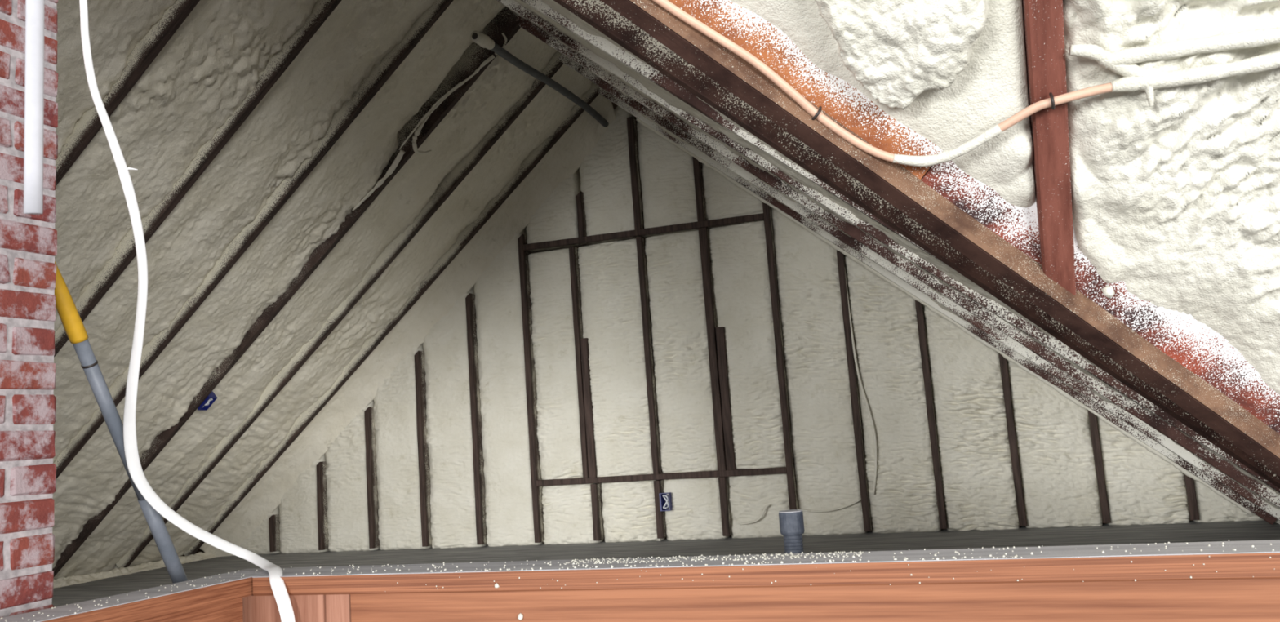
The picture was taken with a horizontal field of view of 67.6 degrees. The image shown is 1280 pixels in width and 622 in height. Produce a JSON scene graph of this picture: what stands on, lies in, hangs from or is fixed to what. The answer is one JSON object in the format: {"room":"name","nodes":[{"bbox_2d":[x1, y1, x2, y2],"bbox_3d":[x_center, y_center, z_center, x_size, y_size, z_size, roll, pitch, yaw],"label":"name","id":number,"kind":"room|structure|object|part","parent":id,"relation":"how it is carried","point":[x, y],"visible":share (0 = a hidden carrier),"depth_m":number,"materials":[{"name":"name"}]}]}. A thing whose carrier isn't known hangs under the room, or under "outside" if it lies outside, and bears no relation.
{"room":"attic","nodes":[
{"label":"attic","id":0,"kind":"room"},
{"bbox_2d":[23,0,44,214],"bbox_3d":[-0.623,-1.015,0.995,0.016,1.865,0.036,0,-8,-26],"label":"pipe","id":1,"kind":"object","parent":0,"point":[34,9],"visible":1,"depth_m":0.90,"materials":[{"name":"white plastic"}]},
{"bbox_2d":[0,539,1279,621],"bbox_3d":[0.927,0.723,1.082,4.300,0.800,0.897,-7,-8,19],"label":"wall","id":2,"kind":"structure","parent":0,"point":[1050,589],"depth_m":1.69,"materials":[{"name":"orange wood"}]},
{"bbox_3d":[-1.025,0.569,1.782,0.135,0.038,0.888,-7,-8,23],"label":"plate","id":3,"kind":"part","parent":2,"relation":"part of","materials":[{"name":"orange wood"}]},
{"bbox_3d":[-0.799,0.993,2.058,0.198,0.760,0.115,-7,-8,19],"label":"post","id":4,"kind":"part","parent":2,"relation":"part of","materials":[{"name":"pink wood"}]},
{"bbox_3d":[-0.659,0.977,2.008,0.097,0.760,0.119,-7,-8,19],"label":"post","id":5,"kind":"part","parent":2,"relation":"part of","materials":[{"name":"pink wood"}]},
{"bbox_3d":[-0.584,0.968,1.984,0.058,0.760,0.113,-7,-8,19],"label":"post","id":6,"kind":"part","parent":2,"relation":"part of","materials":[{"name":"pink wood"}]},
{"bbox_2d":[517,613,523,620],"bbox_3d":[-0.230,0.589,1.842,0.011,0.015,0.012,2,-9,-39],"label":"crumb","id":7,"kind":"object","parent":2,"relation":"attached to","point":[520,616],"visible":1,"depth_m":1.84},
{"bbox_2d":[0,539,1275,621],"bbox_3d":[0.031,0.488,1.758,2.571,0.044,0.818,-4,-7,0],"label":"foam dust","id":8,"kind":"object","parent":2,"relation":"on","point":[860,553],"visible":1,"depth_m":1.78,"materials":[{"name":"white plastic"}]},
{"bbox_3d":[1.123,0.373,1.450,4.090,0.038,0.135,-7,-8,19],"label":"plate","id":9,"kind":"part","parent":2,"relation":"part of","materials":[{"name":"orange wood"}]},
{"bbox_2d":[52,0,1279,588],"bbox_3d":[-1.048,-0.254,3.189,7.708,3.245,6.250,-7,-8,19],"label":"ceiling","id":10,"kind":"structure","parent":0,"point":[318,184],"depth_m":4.70,"materials":[{"name":"plastic"}]},
{"bbox_3d":[-2.747,-0.158,3.481,3.440,2.930,0.513,-7,-8,19],"label":"foam panel","id":11,"kind":"part","parent":10,"relation":"part of","materials":[{"name":"white plastic"}]},
{"bbox_3d":[-2.566,-0.108,3.994,3.423,2.939,0.513,-7,-8,19],"label":"foam panel","id":12,"kind":"part","parent":10,"relation":"part of","materials":[{"name":"white plastic"}]},
{"bbox_2d":[197,391,217,410],"bbox_3d":[-2.454,0.506,5.399,0.111,0.106,0.062,-7,-8,19],"label":"electrical box","id":13,"kind":"object","parent":10,"relation":"attached to","point":[211,397],"visible":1,"depth_m":5.40,"materials":[{"name":"blue plastic"}]},
{"bbox_3d":[-2.388,-0.049,4.508,3.427,2.929,0.513,-7,-8,19],"label":"foam panel","id":14,"kind":"part","parent":10,"relation":"part of","materials":[{"name":"beige plastic"}]},
{"bbox_2d":[470,31,608,127],"bbox_3d":[-0.506,-1.279,5.396,0.064,0.083,1.594,-7,-8,21],"label":"conduit","id":15,"kind":"object","parent":10,"relation":"attached to","point":[484,41],"visible":1,"depth_m":5.18,"materials":[{"name":"plastic"}]},
{"bbox_3d":[-0.115,-0.969,2.995,2.076,1.757,0.946,-7,-8,19],"label":"foam panel","id":16,"kind":"part","parent":10,"relation":"part of","materials":[{"name":"white plastic"}]},
{"bbox_3d":[0.763,-0.435,3.459,3.318,2.823,0.540,-7,-8,19],"label":"foam panel","id":17,"kind":"part","parent":10,"relation":"part of","materials":[{"name":"white plastic"}]},
{"bbox_3d":[1.308,-0.278,4.984,3.319,2.824,0.513,-7,-8,19],"label":"foam panel","id":18,"kind":"part","parent":10,"relation":"part of","materials":[{"name":"beige plastic"}]},
{"bbox_2d":[52,520,1279,607],"bbox_3d":[-0.625,1.229,4.014,7.200,0.030,4.130,-7,-8,19],"label":"floor","id":19,"kind":"structure","parent":0,"point":[1192,531],"depth_m":5.22,"materials":[{"name":"grey wood"}]},
{"bbox_2d":[54,261,187,583],"bbox_3d":[-1.131,0.454,2.204,0.036,1.104,0.677,-5,-7,8],"label":"pole","id":20,"kind":"object","parent":19,"relation":"on","point":[70,318],"visible":0.71,"depth_m":2.08,"materials":[{"name":"grey metal"}]},
{"bbox_2d":[79,0,295,621],"bbox_3d":[-1.056,-0.391,2.115,0.444,2.750,0.341,2,-9,-39],"label":"cable","id":21,"kind":"object","parent":19,"relation":"on","point":[282,597],"visible":1,"depth_m":2.03,"materials":[{"name":"white plastic"}]},
{"bbox_2d":[778,509,804,553],"bbox_3d":[0.465,0.789,2.842,0.072,0.385,0.072,-7,-8,19],"label":"vent pipe","id":22,"kind":"object","parent":19,"relation":"on","point":[791,522],"visible":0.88,"depth_m":2.83,"materials":[{"name":"grey plastic"}]},
{"bbox_2d":[194,102,1262,554],"bbox_3d":[-0.047,-0.171,6.044,7.300,3.220,0.202,-7,-8,19],"label":"wall","id":23,"kind":"structure","parent":0,"point":[655,326],"depth_m":5.82,"materials":[{"name":"plastic"}]},
{"bbox_3d":[-2.732,1.525,6.821,0.384,0.404,0.162,-7,-8,19],"label":"foam panel","id":24,"kind":"part","parent":23,"relation":"part of","materials":[{"name":"beige plastic"}]},
{"bbox_3d":[-2.357,1.309,6.708,0.372,0.748,0.159,-7,-8,19],"label":"foam panel","id":25,"kind":"part","parent":23,"relation":"part of","materials":[{"name":"beige plastic"}]},
{"bbox_3d":[-1.988,1.095,6.599,0.372,1.092,0.160,-7,-8,19],"label":"foam panel","id":26,"kind":"part","parent":23,"relation":"part of","materials":[{"name":"beige plastic"}]},
{"bbox_3d":[-1.618,0.881,6.489,0.372,1.436,0.159,-7,-8,19],"label":"foam panel","id":27,"kind":"part","parent":23,"relation":"part of","materials":[{"name":"beige plastic"}]},
{"bbox_3d":[-1.247,0.666,6.382,0.372,1.779,0.154,-7,-8,19],"label":"foam panel","id":28,"kind":"part","parent":23,"relation":"part of","materials":[{"name":"beige plastic"}]},
{"bbox_3d":[-0.875,0.453,6.281,0.372,2.123,0.164,-7,-8,19],"label":"foam panel","id":29,"kind":"part","parent":23,"relation":"part of","materials":[{"name":"beige plastic"}]},
{"bbox_3d":[-0.573,-0.701,6.289,0.372,0.568,0.156,-7,-8,19],"label":"foam panel","id":30,"kind":"part","parent":23,"relation":"part of","materials":[{"name":"white plastic"}]},
{"bbox_3d":[-0.523,0.341,6.160,0.323,1.471,0.168,-7,-8,19],"label":"foam panel","id":31,"kind":"part","parent":23,"relation":"part of","materials":[{"name":"beige plastic"}]},
{"bbox_3d":[-0.432,1.278,6.032,0.372,0.364,0.162,-7,-8,19],"label":"foam panel","id":32,"kind":"part","parent":23,"relation":"part of","materials":[{"name":"beige plastic"}]},
{"bbox_3d":[-0.204,-0.916,6.178,0.372,0.911,0.151,-7,-8,19],"label":"foam panel","id":33,"kind":"part","parent":23,"relation":"part of","materials":[{"name":"white plastic"}]},
{"bbox_3d":[-0.142,0.297,6.031,0.425,1.471,0.168,-7,-8,19],"label":"foam panel","id":34,"kind":"part","parent":23,"relation":"part of","materials":[{"name":"beige plastic"}]},
{"bbox_3d":[-0.050,1.234,5.901,0.372,0.364,0.167,-7,-8,19],"label":"foam panel","id":35,"kind":"part","parent":23,"relation":"part of","materials":[{"name":"beige plastic"}]},
{"bbox_3d":[0.115,1.008,5.826,1.590,0.044,0.122,-7,-8,19],"label":"sill","id":36,"kind":"part","parent":23,"relation":"part of","materials":[{"name":"brown wood"}]},
{"bbox_2d":[658,492,672,511],"bbox_3d":[0.156,1.147,5.751,0.062,0.105,0.054,-7,-8,19],"label":"electrical box","id":37,"kind":"object","parent":23,"relation":"attached to","point":[664,499],"visible":1,"depth_m":5.74,"materials":[{"name":"blue plastic"}]},
{"bbox_3d":[0.183,-0.914,6.047,0.372,0.818,0.162,-7,-8,19],"label":"foam panel","id":38,"kind":"part","parent":23,"relation":"part of","materials":[{"name":"white plastic"}]},
{"bbox_3d":[0.265,0.250,5.891,0.372,1.471,0.167,-7,-8,19],"label":"foam panel","id":39,"kind":"part","parent":23,"relation":"part of","materials":[{"name":"beige plastic"}]},
{"bbox_3d":[0.334,1.190,5.773,0.372,0.364,0.163,-7,-8,19],"label":"foam panel","id":40,"kind":"part","parent":23,"relation":"part of","materials":[{"name":"beige plastic"}]},
{"bbox_3d":[0.578,-0.788,5.894,0.372,0.474,0.160,-7,-8,19],"label":"foam panel","id":41,"kind":"part","parent":23,"relation":"part of","materials":[{"name":"white plastic"}]},
{"bbox_3d":[0.649,0.206,5.766,0.372,1.471,0.171,-7,-8,19],"label":"foam panel","id":42,"kind":"part","parent":23,"relation":"part of","materials":[{"name":"beige plastic"}]},
{"bbox_2d":[740,503,769,524],"bbox_3d":[0.668,1.183,5.555,0.183,0.114,0.016,-7,-8,19],"label":"cable","id":43,"kind":"object","parent":23,"relation":"attached to","point":[768,504],"visible":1,"depth_m":5.54,"materials":[{"name":"plastic"}]},
{"bbox_3d":[0.714,1.145,5.636,0.372,0.364,0.162,-7,-8,19],"label":"foam panel","id":44,"kind":"part","parent":23,"relation":"part of","materials":[{"name":"beige plastic"}]},
{"bbox_3d":[1.041,0.278,5.623,0.372,2.030,0.172,-7,-8,19],"label":"foam panel","id":45,"kind":"part","parent":23,"relation":"part of","materials":[{"name":"beige plastic"}]},
{"bbox_2d":[797,498,860,512],"bbox_3d":[1.070,1.107,5.423,0.363,0.066,0.016,-7,-8,20],"label":"cable","id":46,"kind":"object","parent":23,"relation":"attached to","point":[859,500],"visible":0.94,"depth_m":5.41,"materials":[{"name":"plastic"}]},
{"bbox_2d":[844,271,877,494],"bbox_3d":[1.261,0.385,5.435,0.095,1.302,0.020,-8,-8,27],"label":"cable","id":47,"kind":"object","parent":23,"relation":"attached to","point":[851,324],"visible":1,"depth_m":5.41,"materials":[{"name":"plastic"}]},
{"bbox_3d":[1.434,0.403,5.469,0.372,1.686,0.188,-7,-8,19],"label":"foam panel","id":48,"kind":"part","parent":23,"relation":"part of","materials":[{"name":"beige plastic"}]},
{"bbox_3d":[1.826,0.528,5.308,0.372,1.343,0.186,-7,-8,19],"label":"foam panel","id":49,"kind":"part","parent":23,"relation":"part of","materials":[{"name":"beige plastic"}]},
{"bbox_3d":[2.224,0.655,5.164,0.372,0.999,0.174,-7,-8,19],"label":"foam panel","id":50,"kind":"part","parent":23,"relation":"part of","materials":[{"name":"beige plastic"}]},
{"bbox_3d":[2.617,0.780,5.008,0.372,0.655,0.181,-7,-8,19],"label":"foam panel","id":51,"kind":"part","parent":23,"relation":"part of","materials":[{"name":"beige plastic"}]},
{"bbox_3d":[3.026,0.905,4.860,0.398,0.312,0.159,-7,-8,19],"label":"foam panel","id":52,"kind":"part","parent":23,"relation":"part of","materials":[{"name":"beige plastic"}]},
{"bbox_2d":[600,0,1279,476],"bbox_3d":[0.611,-1.660,1.275,4.500,6.730,5.353,-7,-8,19],"label":"wall","id":53,"kind":"structure","parent":0,"point":[1172,205],"depth_m":1.94,"materials":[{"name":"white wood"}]},
{"bbox_3d":[-0.193,-2.471,0.835,0.693,4.529,3.837,-7,-8,19],"label":"foam panel","id":54,"kind":"part","parent":53,"relation":"part of","materials":[{"name":"white plastic"}]},
{"bbox_2d":[652,0,1112,166],"bbox_3d":[0.353,-0.552,1.919,1.092,0.526,0.205,-4,-7,0],"label":"cable","id":55,"kind":"object","parent":53,"relation":"attached to","point":[948,155],"visible":1,"depth_m":1.92,"materials":[{"name":"plastic"}]},
{"bbox_2d":[1101,284,1115,298],"bbox_3d":[1.002,-0.041,2.045,0.023,0.031,0.020,0,-8,-26],"label":"crumb","id":56,"kind":"object","parent":53,"relation":"attached to","point":[1108,291],"visible":1,"depth_m":2.04,"materials":[{"name":"white plastic"}]},
{"bbox_2d":[1068,44,1167,77],"bbox_3d":[0.898,-0.462,1.793,0.178,0.091,0.036,-4,-7,-1],"label":"cable","id":57,"kind":"object","parent":53,"relation":"attached to","point":[1103,57],"visible":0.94,"depth_m":1.78,"materials":[{"name":"plastic"}]},
{"bbox_3d":[0.548,-2.271,0.793,0.544,5.074,4.212,-7,-8,19],"label":"foam panel","id":58,"kind":"part","parent":53,"relation":"part of","materials":[{"name":"white plastic"}]},
{"bbox_2d":[1104,26,1279,69],"bbox_3d":[1.157,-0.491,1.707,0.603,0.056,0.035,-6,-8,17],"label":"cable","id":59,"kind":"object","parent":53,"relation":"attached to","point":[1251,38],"visible":0.94,"depth_m":1.74,"materials":[{"name":"plastic"}]},
{"bbox_2d":[1110,51,1279,92],"bbox_3d":[1.170,-0.460,1.716,0.592,0.047,0.038,-7,-8,19],"label":"cable","id":60,"kind":"object","parent":53,"relation":"attached to","point":[1202,73],"visible":0.99,"depth_m":1.76,"materials":[{"name":"plastic"}]},
{"bbox_2d":[1145,86,1154,106],"bbox_3d":[0.954,-0.405,1.790,0.016,0.041,0.028,-7,-8,19],"label":"drip","id":61,"kind":"object","parent":60,"relation":"hanging from","point":[1149,90],"visible":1,"depth_m":1.79,"materials":[{"name":"white plastic"}]},
{"bbox_3d":[-2.997,1.125,1.901,4.100,0.030,1.420,-7,-8,19],"label":"floor","id":62,"kind":"structure","parent":0,"visible":0},
{"bbox_2d":[0,0,58,617],"bbox_3d":[-1.577,-0.305,1.716,0.609,2.550,0.693,-7,-8,19],"label":"brick chimney","id":63,"kind":"object","parent":62,"relation":"on","point":[28,242],"visible":0.9,"depth_m":1.83,"materials":[{"name":"red brick"}]}
]}

